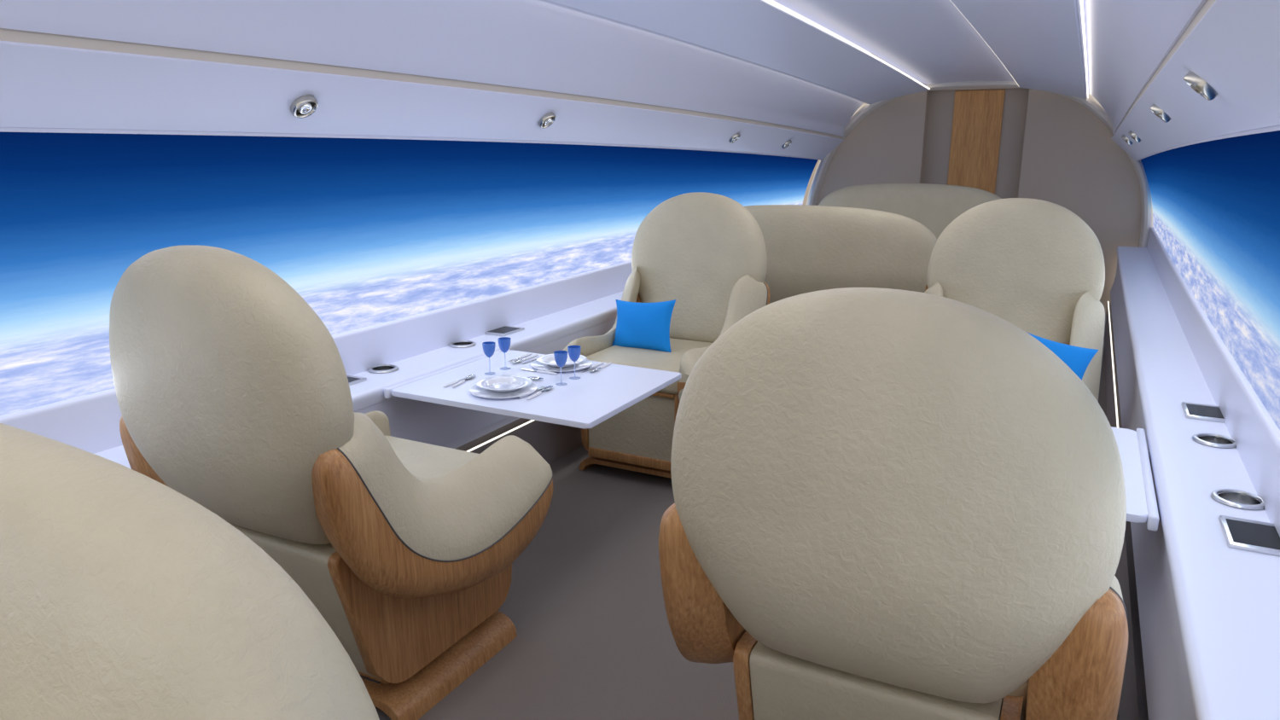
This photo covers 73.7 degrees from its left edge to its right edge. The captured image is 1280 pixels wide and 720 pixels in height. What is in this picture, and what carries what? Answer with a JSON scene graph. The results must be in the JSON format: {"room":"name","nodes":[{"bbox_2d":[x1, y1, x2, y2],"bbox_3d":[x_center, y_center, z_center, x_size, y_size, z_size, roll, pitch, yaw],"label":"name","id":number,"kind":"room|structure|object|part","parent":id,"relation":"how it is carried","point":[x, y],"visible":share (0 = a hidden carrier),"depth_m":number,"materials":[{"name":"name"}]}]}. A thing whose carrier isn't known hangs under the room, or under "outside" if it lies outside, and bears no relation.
{"room":"aircraft cabin","nodes":[
{"label":"aircraft cabin","id":0,"kind":"room"},
{"bbox_2d":[0,40,843,160],"bbox_3d":[-0.649,-1.047,3.933,0.277,0.356,11.185,7,16,27],"label":"wall","id":1,"kind":"structure","parent":0,"point":[43,88],"depth_m":2.91,"materials":[{"name":"white plastic"}]},
{"bbox_2d":[290,94,318,118],"bbox_3d":[-1.158,-0.875,2.939,0.087,0.080,0.097,6,15,23],"label":"air vent","id":2,"kind":"object","parent":1,"relation":"in","point":[304,106],"visible":1,"depth_m":2.92,"materials":[{"name":"silver metal"}]},
{"bbox_2d":[0,28,843,139],"bbox_3d":[-0.551,-1.149,3.856,0.047,0.194,11.184,7,16,27],"label":"trim","id":3,"kind":"structure","parent":1,"relation":"attached to","point":[11,35],"depth_m":2.79,"materials":[{"name":"beige plastic"}]},
{"bbox_2d":[537,112,555,128],"bbox_3d":[-0.461,-1.186,4.216,0.087,0.080,0.097,6,15,23],"label":"air vent","id":4,"kind":"object","parent":1,"relation":"in","point":[549,119],"visible":1,"depth_m":4.19,"materials":[{"name":"silver metal"}]},
{"bbox_2d":[728,132,740,143],"bbox_3d":[0.709,-1.667,6.397,0.087,0.080,0.097,6,15,23],"label":"air vent","id":5,"kind":"object","parent":1,"relation":"in","point":[736,136],"visible":1,"depth_m":6.37,"materials":[{"name":"silver metal"}]},
{"bbox_2d":[781,139,791,149],"bbox_3d":[1.280,-1.887,7.457,0.087,0.080,0.097,6,15,23],"label":"air vent","id":6,"kind":"object","parent":1,"relation":"in","point":[788,142],"visible":1,"depth_m":7.42,"materials":[{"name":"silver metal"}]},
{"bbox_2d":[0,0,864,136],"bbox_3d":[-0.378,-1.349,3.714,0.404,0.580,11.184,7,15,27],"label":"ceiling panel","id":7,"kind":"object","parent":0,"point":[534,44],"visible":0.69,"depth_m":3.37,"materials":[{"name":"white plastic"}]},
{"bbox_2d":[455,418,582,464],"bbox_3d":[-0.689,0.439,4.320,0.131,0.420,11.184,7,15,27],"label":"wall","id":8,"kind":"structure","parent":0,"point":[551,441],"depth_m":4.51,"materials":[{"name":"grey"}]},
{"bbox_2d":[94,290,623,469],"bbox_3d":[-0.745,0.068,4.259,0.247,0.476,11.184,7,15,27],"label":"ledge","id":9,"kind":"object","parent":8,"relation":"attached to","point":[436,424],"visible":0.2,"depth_m":3.90,"materials":[{"name":"white plastic"}]},
{"bbox_2d":[346,374,366,385],"bbox_3d":[-1.225,0.092,3.470,0.125,0.014,0.187,7,15,27],"label":"tablet","id":10,"kind":"object","parent":9,"relation":"on","point":[352,380],"visible":0.27,"depth_m":3.50,"materials":[{"name":"silver metal"}]},
{"bbox_2d":[367,364,398,373],"bbox_3d":[-1.109,0.059,3.692,0.128,0.058,0.128,7,15,27],"label":"cup holder","id":11,"kind":"object","parent":9,"relation":"in","point":[383,369],"visible":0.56,"depth_m":3.70,"materials":[{"name":"silver metal"}]},
{"bbox_2d":[448,340,476,348],"bbox_3d":[-0.863,-0.056,4.152,0.128,0.058,0.128,7,15,27],"label":"cup holder","id":12,"kind":"object","parent":9,"relation":"in","point":[460,344],"visible":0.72,"depth_m":4.16,"materials":[{"name":"silver metal"}]},
{"bbox_3d":[-0.665,0.094,4.223,0.068,0.444,11.184,7,15,27],"label":"panel","id":13,"kind":"part","parent":9,"relation":"part of","materials":[{"name":"white plastic"}]},
{"bbox_2d":[485,325,524,336],"bbox_3d":[-0.705,-0.151,4.441,0.125,0.014,0.187,7,15,27],"label":"tablet","id":14,"kind":"object","parent":9,"relation":"on","point":[503,331],"visible":1,"depth_m":4.42,"materials":[{"name":"silver metal"}]},
{"bbox_2d":[384,349,681,429],"bbox_3d":[-0.426,0.111,3.580,0.972,0.067,0.827,7,15,27],"label":"folding table","id":15,"kind":"object","parent":9,"relation":"attached to","point":[588,401],"visible":0.94,"depth_m":3.42,"materials":[{"name":"white plastic"}]},
{"bbox_3d":[-0.830,0.049,3.781,0.025,0.043,0.827,7,15,27],"label":"hinge rail","id":16,"kind":"part","parent":15,"relation":"part of","materials":[{"name":"white"}]},
{"bbox_2d":[442,377,468,387],"bbox_3d":[-0.758,0.089,3.534,0.016,0.011,0.174,6,15,24],"label":"knife","id":17,"kind":"object","parent":15,"relation":"on","point":[455,381],"visible":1,"depth_m":3.50,"materials":[{"name":"white metal"}]},
{"bbox_3d":[-0.775,0.098,3.499,0.016,0.011,0.096,6,15,24],"label":"handle","id":18,"kind":"part","parent":17,"relation":"part of","materials":[{"name":"white metal"}]},
{"bbox_2d":[451,374,475,387],"bbox_3d":[-0.732,0.088,3.541,0.030,0.011,0.198,4,14,15],"label":"spoon","id":19,"kind":"object","parent":15,"relation":"on","point":[470,375],"visible":1,"depth_m":3.53,"materials":[{"name":"white metal"}]},
{"bbox_3d":[-0.745,0.098,3.499,0.016,0.011,0.109,4,14,16],"label":"handle","id":20,"kind":"part","parent":19,"relation":"part of","materials":[{"name":"white metal"}]},
{"bbox_2d":[464,374,475,380],"bbox_3d":[-0.718,0.075,3.589,0.030,0.007,0.094,4,14,16],"label":"bowl","id":21,"kind":"object","parent":19,"relation":"on","point":[471,375],"depth_m":3.60,"materials":[{"name":"silver metal"}]},
{"bbox_2d":[482,341,495,375],"bbox_3d":[-0.646,-0.007,3.663,0.057,0.136,0.057,7,15,27],"label":"wine glass","id":22,"kind":"object","parent":15,"relation":"on","point":[488,347],"visible":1,"depth_m":3.64,"materials":[{"name":"blue glass"}]},
{"bbox_2d":[482,341,495,357],"bbox_3d":[-0.646,-0.042,3.654,0.057,0.064,0.057,7,15,27],"label":"bowl","id":23,"kind":"object","parent":22,"relation":"on","point":[488,347],"depth_m":3.64,"materials":[{"name":"blue glass"}]},
{"bbox_2d":[469,383,537,398],"bbox_3d":[-0.544,0.119,3.405,0.269,0.013,0.269,7,15,27],"label":"dinner plate","id":24,"kind":"object","parent":15,"relation":"on","point":[474,390],"visible":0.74,"depth_m":3.37,"materials":[{"name":"white ceramic"}]},
{"bbox_2d":[476,375,532,392],"bbox_3d":[-0.544,0.101,3.428,0.222,0.025,0.222,7,15,27],"label":"plate","id":25,"kind":"object","parent":24,"relation":"on","point":[500,383],"visible":1,"depth_m":3.45,"materials":[{"name":"white ceramic"}]},
{"bbox_2d":[497,337,511,370],"bbox_3d":[-0.594,-0.028,3.748,0.057,0.136,0.057,7,15,27],"label":"wine glass","id":26,"kind":"object","parent":15,"relation":"on","point":[503,342],"visible":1,"depth_m":3.73,"materials":[{"name":"blue glass"}]},
{"bbox_2d":[497,337,510,353],"bbox_3d":[-0.594,-0.063,3.739,0.057,0.064,0.057,7,15,27],"label":"bowl","id":27,"kind":"object","parent":26,"relation":"on","point":[503,342],"depth_m":3.72,"materials":[{"name":"blue glass"}]},
{"bbox_2d":[507,353,532,361],"bbox_3d":[-0.550,-0.012,3.947,0.023,0.011,0.180,7,15,26],"label":"fork","id":28,"kind":"object","parent":15,"relation":"on","point":[528,354],"visible":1,"depth_m":3.95,"materials":[{"name":"white metal"}]},
{"bbox_3d":[-0.532,-0.021,3.982,0.016,0.011,0.099,7,15,25],"label":"handle","id":29,"kind":"part","parent":28,"relation":"part of","materials":[{"name":"white metal"}]},
{"bbox_2d":[501,374,543,379],"bbox_3d":[-0.497,0.073,3.598,0.198,0.011,0.030,5,15,21],"label":"spoon","id":30,"kind":"object","parent":15,"relation":"on","point":[533,378],"visible":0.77,"depth_m":3.58,"materials":[{"name":"white metal"}]},
{"bbox_2d":[526,377,543,379],"bbox_3d":[-0.448,0.078,3.580,0.094,0.007,0.030,5,15,21],"label":"bowl","id":31,"kind":"object","parent":30,"relation":"on","point":[534,378],"depth_m":3.58,"materials":[{"name":"silver metal"}]},
{"bbox_2d":[512,354,538,362],"bbox_3d":[-0.524,-0.005,3.917,0.030,0.011,0.198,7,16,28],"label":"spoon","id":32,"kind":"object","parent":15,"relation":"on","point":[535,355],"visible":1,"depth_m":3.92,"materials":[{"name":"white metal"}]},
{"bbox_2d":[512,359,524,362],"bbox_3d":[-0.549,0.005,3.873,0.030,0.007,0.094,7,16,28],"label":"bowl","id":33,"kind":"object","parent":32,"relation":"on","point":[516,361],"depth_m":3.88,"materials":[{"name":"silver metal"}]},
{"bbox_3d":[-0.503,-0.014,3.955,0.016,0.011,0.109,7,16,28],"label":"handle","id":34,"kind":"part","parent":32,"relation":"part of","materials":[{"name":"white metal"}]},
{"bbox_2d":[521,355,541,363],"bbox_3d":[-0.491,-0.003,3.907,0.016,0.011,0.174,8,16,31],"label":"knife","id":35,"kind":"object","parent":15,"relation":"on","point":[536,357],"visible":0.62,"depth_m":3.90,"materials":[{"name":"white metal"}]},
{"bbox_2d":[518,385,546,398],"bbox_3d":[-0.427,0.126,3.383,0.023,0.011,0.180,7,15,26],"label":"fork","id":36,"kind":"object","parent":15,"relation":"on","point":[542,386],"visible":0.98,"depth_m":3.41,"materials":[{"name":"white metal"}]},
{"bbox_2d":[520,368,557,374],"bbox_3d":[-0.443,0.048,3.703,0.198,0.011,0.016,8,16,28],"label":"knife","id":37,"kind":"object","parent":15,"relation":"on","point":[538,371],"visible":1,"depth_m":3.68,"materials":[{"name":"white metal"}]},
{"bbox_3d":[-0.404,0.053,3.682,0.109,0.011,0.016,8,16,28],"label":"handle","id":38,"kind":"part","parent":37,"relation":"part of","materials":[{"name":"white metal"}]},
{"bbox_2d":[526,385,553,400],"bbox_3d":[-0.395,0.130,3.370,0.030,0.011,0.198,6,15,23],"label":"spoon","id":39,"kind":"object","parent":15,"relation":"on","point":[549,386],"visible":1,"depth_m":3.36,"materials":[{"name":"white metal"}]},
{"bbox_3d":[-0.413,0.140,3.330,0.016,0.011,0.109,6,15,23],"label":"handle","id":40,"kind":"part","parent":39,"relation":"part of","materials":[{"name":"white metal"}]},
{"bbox_2d":[541,385,553,392],"bbox_3d":[-0.373,0.118,3.416,0.030,0.007,0.094,6,15,23],"label":"bowl","id":41,"kind":"object","parent":39,"relation":"on","point":[550,386],"depth_m":3.43,"materials":[{"name":"silver metal"}]},
{"bbox_2d":[553,350,567,385],"bbox_3d":[-0.323,0.034,3.496,0.057,0.136,0.057,7,15,27],"label":"wine glass","id":42,"kind":"object","parent":15,"relation":"on","point":[561,357],"visible":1,"depth_m":3.47,"materials":[{"name":"blue glass"}]},
{"bbox_2d":[553,350,567,367],"bbox_3d":[-0.323,-0.001,3.487,0.057,0.064,0.057,7,15,27],"label":"bowl","id":43,"kind":"object","parent":42,"relation":"on","point":[561,357],"depth_m":3.47,"materials":[{"name":"blue glass"}]},
{"bbox_2d":[530,359,591,372],"bbox_3d":[-0.350,0.022,3.802,0.269,0.013,0.269,7,15,27],"label":"dinner plate","id":44,"kind":"object","parent":15,"relation":"on","point":[586,363],"visible":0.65,"depth_m":3.77,"materials":[{"name":"white ceramic"}]},
{"bbox_2d":[536,353,586,366],"bbox_3d":[-0.350,0.006,3.816,0.222,0.025,0.222,7,15,27],"label":"plate","id":45,"kind":"object","parent":44,"relation":"on","point":[549,359],"visible":0.69,"depth_m":3.82,"materials":[{"name":"white ceramic"}]},
{"bbox_2d":[567,345,581,379],"bbox_3d":[-0.276,0.011,3.590,0.057,0.136,0.057,7,15,27],"label":"wine glass","id":46,"kind":"object","parent":15,"relation":"on","point":[573,352],"visible":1,"depth_m":3.57,"materials":[{"name":"blue glass"}]},
{"bbox_2d":[567,345,581,361],"bbox_3d":[-0.276,-0.024,3.581,0.057,0.064,0.057,7,15,27],"label":"bowl","id":47,"kind":"object","parent":46,"relation":"on","point":[573,352],"depth_m":3.56,"materials":[{"name":"blue glass"}]},
{"bbox_2d":[581,361,604,372],"bbox_3d":[-0.209,0.030,3.775,0.016,0.011,0.192,7,16,28],"label":"knife","id":48,"kind":"object","parent":15,"relation":"on","point":[602,363],"visible":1,"depth_m":3.78,"materials":[{"name":"white metal"}]},
{"bbox_3d":[-0.188,0.021,3.811,0.016,0.011,0.106,7,16,28],"label":"handle","id":49,"kind":"part","parent":48,"relation":"part of","materials":[{"name":"white metal"}]},
{"bbox_2d":[589,362,611,372],"bbox_3d":[-0.172,0.033,3.765,0.030,0.011,0.192,7,15,25],"label":"spoon","id":50,"kind":"object","parent":15,"relation":"on","point":[608,363],"visible":1,"depth_m":3.76,"materials":[{"name":"white metal"}]},
{"bbox_2d":[589,366,600,372],"bbox_3d":[-0.194,0.043,3.721,0.030,0.007,0.091,7,15,25],"label":"bowl","id":51,"kind":"object","parent":50,"relation":"on","point":[596,369],"depth_m":3.72,"materials":[{"name":"silver metal"}]},
{"bbox_3d":[-0.152,0.023,3.803,0.016,0.011,0.106,7,15,25],"label":"handle","id":52,"kind":"part","parent":50,"relation":"part of","materials":[{"name":"white metal"}]},
{"bbox_2d":[466,419,534,452],"bbox_3d":[-0.632,0.348,4.268,0.008,0.006,11.184,7,15,27],"label":"led strip","id":53,"kind":"object","parent":8,"relation":"attached to","point":[531,421],"visible":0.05,"depth_m":4.17,"materials":[{"name":"white plastic"}]},
{"bbox_2d":[537,0,929,104],"bbox_3d":[-0.050,-1.462,3.511,0.566,0.282,11.184,7,15,27],"label":"ceiling panel","id":54,"kind":"object","parent":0,"point":[758,32],"visible":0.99,"depth_m":4.85,"materials":[{"name":"white plastic"}]},
{"bbox_2d":[374,344,1119,719],"bbox_3d":[0.608,0.780,3.836,2.904,0.060,11.640,7,15,27],"label":"floor","id":55,"kind":"structure","parent":0,"point":[584,603],"depth_m":3.02,"materials":[{"name":"carpet"}]},
{"bbox_2d":[0,423,379,719],"bbox_3d":[-1.123,0.798,0.892,1.635,1.312,1.033,7,15,27],"label":"armchair","id":56,"kind":"object","parent":55,"relation":"on","point":[124,596],"visible":1,"depth_m":0.82,"materials":[{"name":"beige leather"}]},
{"bbox_2d":[109,245,553,719],"bbox_3d":[-0.895,0.317,2.625,0.874,1.417,1.036,7,15,27],"label":"armchair","id":57,"kind":"object","parent":55,"relation":"on","point":[234,396],"visible":0.97,"depth_m":2.17,"materials":[{"name":"beige leather"}]},
{"bbox_3d":[-1.065,0.102,2.234,0.805,0.812,0.296,7,15,27],"label":"backrest","id":58,"kind":"part","parent":57,"relation":"part of","materials":[{"name":"beige leather"}]},
{"bbox_3d":[-1.198,0.326,2.827,0.157,0.615,0.954,7,15,27],"label":"arm","id":59,"kind":"part","parent":57,"relation":"part of","materials":[{"name":"brown wood"}]},
{"bbox_2d":[384,436,479,478],"bbox_3d":[-0.847,0.433,2.749,0.588,0.126,0.690,7,15,27],"label":"seat cushion","id":60,"kind":"object","parent":57,"relation":"on","point":[422,460],"depth_m":2.90,"materials":[{"name":"beige leather"}]},
{"bbox_3d":[-0.562,0.405,2.506,0.157,0.615,0.954,7,15,27],"label":"arm","id":61,"kind":"part","parent":57,"relation":"part of","materials":[{"name":"brown wood"}]},
{"bbox_2d":[562,192,770,478],"bbox_3d":[0.143,-0.149,4.523,0.874,1.417,1.036,7,15,27],"label":"armchair","id":62,"kind":"object","parent":55,"relation":"on","point":[706,253],"visible":0.62,"depth_m":4.59,"materials":[{"name":"beige leather"}]},
{"bbox_3d":[-0.189,-0.127,4.669,0.157,0.615,0.954,7,15,27],"label":"arm","id":63,"kind":"part","parent":62,"relation":"part of","materials":[{"name":"brown wood"}]},
{"bbox_2d":[612,299,676,352],"bbox_3d":[0.015,-0.181,4.521,0.400,0.302,0.132,8,16,30],"label":"cushion","id":64,"kind":"object","parent":62,"relation":"on","point":[638,325],"visible":0.98,"depth_m":4.47,"materials":[{"name":"blue fabric"}]},
{"bbox_2d":[585,337,712,395],"bbox_3d":[0.095,0.011,4.467,0.588,0.126,0.690,7,15,27],"label":"seat cushion","id":65,"kind":"object","parent":62,"relation":"on","point":[606,352],"depth_m":4.35,"materials":[{"name":"beige leather"}]},
{"bbox_3d":[-0.036,0.140,4.238,0.494,0.019,0.085,7,15,27],"label":"rail","id":66,"kind":"part","parent":62,"relation":"part of","materials":[{"name":"brown wood"}]},
{"bbox_3d":[0.314,-0.522,4.770,0.805,0.812,0.296,7,15,27],"label":"backrest","id":67,"kind":"part","parent":62,"relation":"part of","materials":[{"name":"beige leather"}]},
{"bbox_3d":[0.446,-0.049,4.348,0.157,0.615,0.954,7,15,27],"label":"arm","id":68,"kind":"part","parent":62,"relation":"part of","materials":[{"name":"beige leather"}]},
{"bbox_2d":[744,204,936,303],"bbox_3d":[1.244,-0.414,5.822,1.635,1.312,1.033,7,15,27],"label":"loveseat","id":69,"kind":"object","parent":55,"relation":"on","point":[809,248],"visible":0.18,"depth_m":5.19,"materials":[{"name":"beige leather"}]},
{"bbox_2d":[658,287,1128,719],"bbox_3d":[0.606,0.478,1.973,0.874,1.417,1.036,7,15,27],"label":"armchair","id":70,"kind":"object","parent":55,"relation":"on","point":[888,503],"visible":1,"depth_m":1.44,"materials":[{"name":"beige leather"}]},
{"bbox_3d":[0.303,0.486,2.175,0.157,0.615,0.954,7,15,27],"label":"arm","id":71,"kind":"part","parent":70,"relation":"part of","materials":[{"name":"brown wood"}]},
{"bbox_2d":[1000,681,1027,719],"bbox_3d":[0.654,0.594,2.097,0.588,0.126,0.690,7,15,27],"label":"seat cushion","id":72,"kind":"object","parent":70,"relation":"on","point":[1020,695],"depth_m":1.68,"materials":[{"name":"wood"}]},
{"bbox_3d":[0.939,0.565,1.854,0.157,0.615,0.954,7,15,27],"label":"arm","id":73,"kind":"part","parent":70,"relation":"part of","materials":[{"name":"brown wood"}]},
{"bbox_2d":[818,183,1001,239],"bbox_3d":[2.064,-0.705,6.867,1.635,1.377,1.033,7,15,27],"label":"loveseat","id":74,"kind":"object","parent":55,"relation":"on","point":[934,206],"visible":0.12,"depth_m":6.99,"materials":[{"name":"beige leather"}]},
{"bbox_2d":[924,197,1105,401],"bbox_3d":[1.664,-0.012,3.966,0.874,1.417,1.036,7,15,27],"label":"armchair","id":75,"kind":"object","parent":55,"relation":"on","point":[1035,265],"visible":0.42,"depth_m":4.11,"materials":[{"name":"beige leather"}]},
{"bbox_2d":[1028,332,1098,380],"bbox_3d":[1.713,0.030,3.644,0.431,0.337,0.145,6,15,21],"label":"cushion","id":76,"kind":"object","parent":75,"relation":"on","point":[1078,359],"visible":0.19,"depth_m":3.59,"materials":[{"name":"blue fabric"}]},
{"bbox_2d":[773,0,1014,84],"bbox_3d":[0.558,-1.513,3.173,0.936,0.202,11.184,7,15,27],"label":"ceiling","id":77,"kind":"structure","parent":0,"point":[931,42],"depth_m":5.47,"materials":[{"name":"white plastic"}]},
{"bbox_2d":[764,0,929,89],"bbox_3d":[0.203,-1.493,3.367,0.007,0.156,11.184,7,15,27],"label":"led strip","id":78,"kind":"object","parent":77,"relation":"attached to","point":[768,1],"visible":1,"depth_m":5.22,"materials":[{"name":"white plastic"}]},
{"bbox_2d":[802,52,1141,313],"bbox_3d":[3.218,-1.667,8.382,3.648,2.640,0.120,7,15,27],"label":"wall","id":79,"kind":"structure","parent":0,"point":[1071,160],"depth_m":7.93,"materials":[{"name":"beige"}]},
{"bbox_2d":[0,260,632,453],"bbox_3d":[-0.884,-0.224,4.261,0.069,0.286,11.184,7,15,27],"label":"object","id":80,"kind":"structure","parent":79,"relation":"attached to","point":[89,422],"depth_m":3.89,"materials":[{"name":"white plastic"}]},
{"bbox_2d":[0,131,818,415],"bbox_3d":[-0.807,-0.680,4.108,0.208,0.882,11.184,7,15,27],"label":"window","id":81,"kind":"structure","parent":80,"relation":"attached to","point":[367,231],"depth_m":3.34,"materials":[{"name":"blue glass"}]},
{"bbox_2d":[922,88,1029,198],"bbox_3d":[3.267,-1.520,8.488,0.984,2.304,0.074,7,15,27],"label":"door","id":82,"kind":"structure","parent":79,"relation":"in","point":[974,138],"depth_m":8.29,"materials":[{"name":"beige wood"}]},
{"bbox_3d":[3.263,-1.522,8.455,0.449,2.203,0.014,7,15,27],"label":"wood panel","id":83,"kind":"part","parent":82,"relation":"part of","materials":[{"name":"brown wood"}]},
{"bbox_2d":[805,81,1152,247],"bbox_3d":[3.174,-1.873,8.227,3.254,1.675,0.126,7,15,27],"label":"trim","id":84,"kind":"structure","parent":79,"relation":"attached to","point":[1090,102],"depth_m":7.93,"materials":[{"name":"beige plastic"}]},
{"bbox_2d":[1146,226,1279,536],"bbox_3d":[1.999,0.134,2.807,0.069,0.286,11.184,7,15,27],"label":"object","id":85,"kind":"structure","parent":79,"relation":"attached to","point":[1256,435],"depth_m":2.94,"materials":[{"name":"white plastic"}]},
{"bbox_2d":[1140,130,1279,430],"bbox_3d":[1.922,-0.341,2.731,0.208,0.882,11.184,7,15,27],"label":"window","id":86,"kind":"structure","parent":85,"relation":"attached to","point":[1216,203],"depth_m":3.13,"materials":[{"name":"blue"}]},
{"bbox_2d":[950,0,1087,98],"bbox_3d":[1.166,-1.311,2.897,0.566,0.282,11.184,7,15,27],"label":"ceiling panel","id":87,"kind":"object","parent":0,"point":[1039,43],"visible":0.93,"depth_m":4.78,"materials":[{"name":"white plastic"}]},
{"bbox_2d":[1104,302,1148,719],"bbox_3d":[1.804,0.748,3.062,0.131,0.420,11.184,7,15,27],"label":"wall","id":88,"kind":"structure","parent":0,"point":[1132,706],"depth_m":2.65,"materials":[{"name":"grey"}]},
{"bbox_2d":[1107,301,1118,427],"bbox_3d":[3.214,-0.031,5.807,0.008,0.006,4.824,7,15,27],"label":"led strip","id":89,"kind":"object","parent":88,"relation":"attached to","point":[1115,399],"visible":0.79,"depth_m":5.33,"materials":[{"name":"white plastic"}]},
{"bbox_2d":[1110,245,1279,719],"bbox_3d":[1.860,0.392,2.945,0.247,0.476,11.184,7,15,27],"label":"ledge","id":90,"kind":"object","parent":88,"relation":"attached to","point":[1209,610],"visible":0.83,"depth_m":2.20,"materials":[{"name":"white plastic"}]},
{"bbox_2d":[1111,426,1161,531],"bbox_3d":[1.129,0.303,2.795,0.972,0.067,0.827,7,15,27],"label":"folding table","id":91,"kind":"object","parent":90,"relation":"attached to","point":[1142,506],"visible":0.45,"depth_m":2.50,"materials":[{"name":"white plastic"}]},
{"bbox_3d":[1.534,0.342,2.588,0.025,0.043,0.827,7,15,27],"label":"hinge rail","id":92,"kind":"part","parent":91,"relation":"part of","materials":[{"name":"white plastic"}]},
{"bbox_3d":[1.145,0.387,2.518,0.678,0.038,0.048,7,15,27],"label":"support arm","id":93,"kind":"part","parent":91,"relation":"part of","materials":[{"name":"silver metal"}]},
{"bbox_3d":[1.781,0.398,2.989,0.068,0.444,11.184,7,15,27],"label":"panel","id":94,"kind":"part","parent":90,"relation":"part of","materials":[{"name":"white plastic"}]},
{"bbox_2d":[1181,401,1225,423],"bbox_3d":[2.025,0.188,3.064,0.125,0.014,0.187,7,15,27],"label":"tablet","id":95,"kind":"object","parent":90,"relation":"on","point":[1196,411],"visible":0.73,"depth_m":3.04,"materials":[{"name":"silver metal"}]},
{"bbox_2d":[1192,433,1236,448],"bbox_3d":[1.868,0.283,2.775,0.128,0.058,0.128,7,15,27],"label":"cup holder","id":96,"kind":"object","parent":90,"relation":"in","point":[1209,439],"visible":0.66,"depth_m":2.79,"materials":[{"name":"silver metal"}]},
{"bbox_2d":[1210,488,1264,510],"bbox_3d":[1.621,0.398,2.315,0.128,0.058,0.128,7,15,27],"label":"cup holder","id":97,"kind":"object","parent":90,"relation":"in","point":[1235,498],"visible":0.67,"depth_m":2.33,"materials":[{"name":"silver metal"}]},
{"bbox_2d":[1218,515,1279,556],"bbox_3d":[1.505,0.431,2.093,0.125,0.014,0.187,7,15,27],"label":"tablet","id":98,"kind":"object","parent":90,"relation":"on","point":[1248,535],"visible":0.83,"depth_m":2.08,"materials":[{"name":"silver metal"}]},
{"bbox_2d":[1082,0,1206,134],"bbox_3d":[1.493,-1.117,2.770,0.404,0.580,11.184,7,15,27],"label":"ceiling panel","id":99,"kind":"object","parent":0,"point":[1127,41],"visible":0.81,"depth_m":3.49,"materials":[{"name":"white plastic"}]},
{"bbox_2d":[1080,0,1087,97],"bbox_3d":[1.415,-1.236,2.782,0.017,0.162,11.184,7,15,27],"label":"led strip","id":100,"kind":"object","parent":99,"relation":"attached to","point":[1081,1],"visible":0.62,"depth_m":4.43,"materials":[{"name":"white plastic"}]},
{"bbox_2d":[1111,0,1279,162],"bbox_3d":[1.765,-0.748,2.716,0.277,0.356,11.185,7,15,26],"label":"wall","id":101,"kind":"structure","parent":0,"point":[1235,47],"depth_m":2.07,"materials":[{"name":"white plastic"}]},
{"bbox_2d":[1121,134,1133,145],"bbox_3d":[3.624,-1.639,6.348,0.087,0.080,0.096,7,15,27],"label":"air vent","id":102,"kind":"object","parent":101,"relation":"in","point":[1124,137],"visible":0.99,"depth_m":6.32,"materials":[{"name":"silver metal"}]},
{"bbox_2d":[1128,130,1141,142],"bbox_3d":[3.279,-1.481,5.652,0.087,0.080,0.096,7,15,27],"label":"air vent","id":103,"kind":"object","parent":101,"relation":"in","point":[1131,133],"visible":0.95,"depth_m":5.62,"materials":[{"name":"silver metal"}]},
{"bbox_2d":[1149,104,1171,122],"bbox_3d":[2.178,-1.033,3.566,0.087,0.080,0.096,7,15,27],"label":"air vent","id":104,"kind":"object","parent":101,"relation":"in","point":[1156,110],"visible":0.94,"depth_m":3.54,"materials":[{"name":"silver metal"}]},
{"bbox_2d":[1117,0,1215,129],"bbox_3d":[1.667,-0.874,2.737,0.047,0.194,11.184,7,15,26],"label":"trim","id":105,"kind":"structure","parent":101,"relation":"attached to","point":[1208,3],"depth_m":2.13,"materials":[{"name":"beige plastic"}]},
{"bbox_2d":[1183,70,1218,100],"bbox_3d":[1.486,-0.728,2.257,0.087,0.080,0.096,7,15,27],"label":"air vent","id":106,"kind":"object","parent":101,"relation":"in","point":[1195,82],"visible":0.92,"depth_m":2.23,"materials":[{"name":"silver metal"}]}
]}

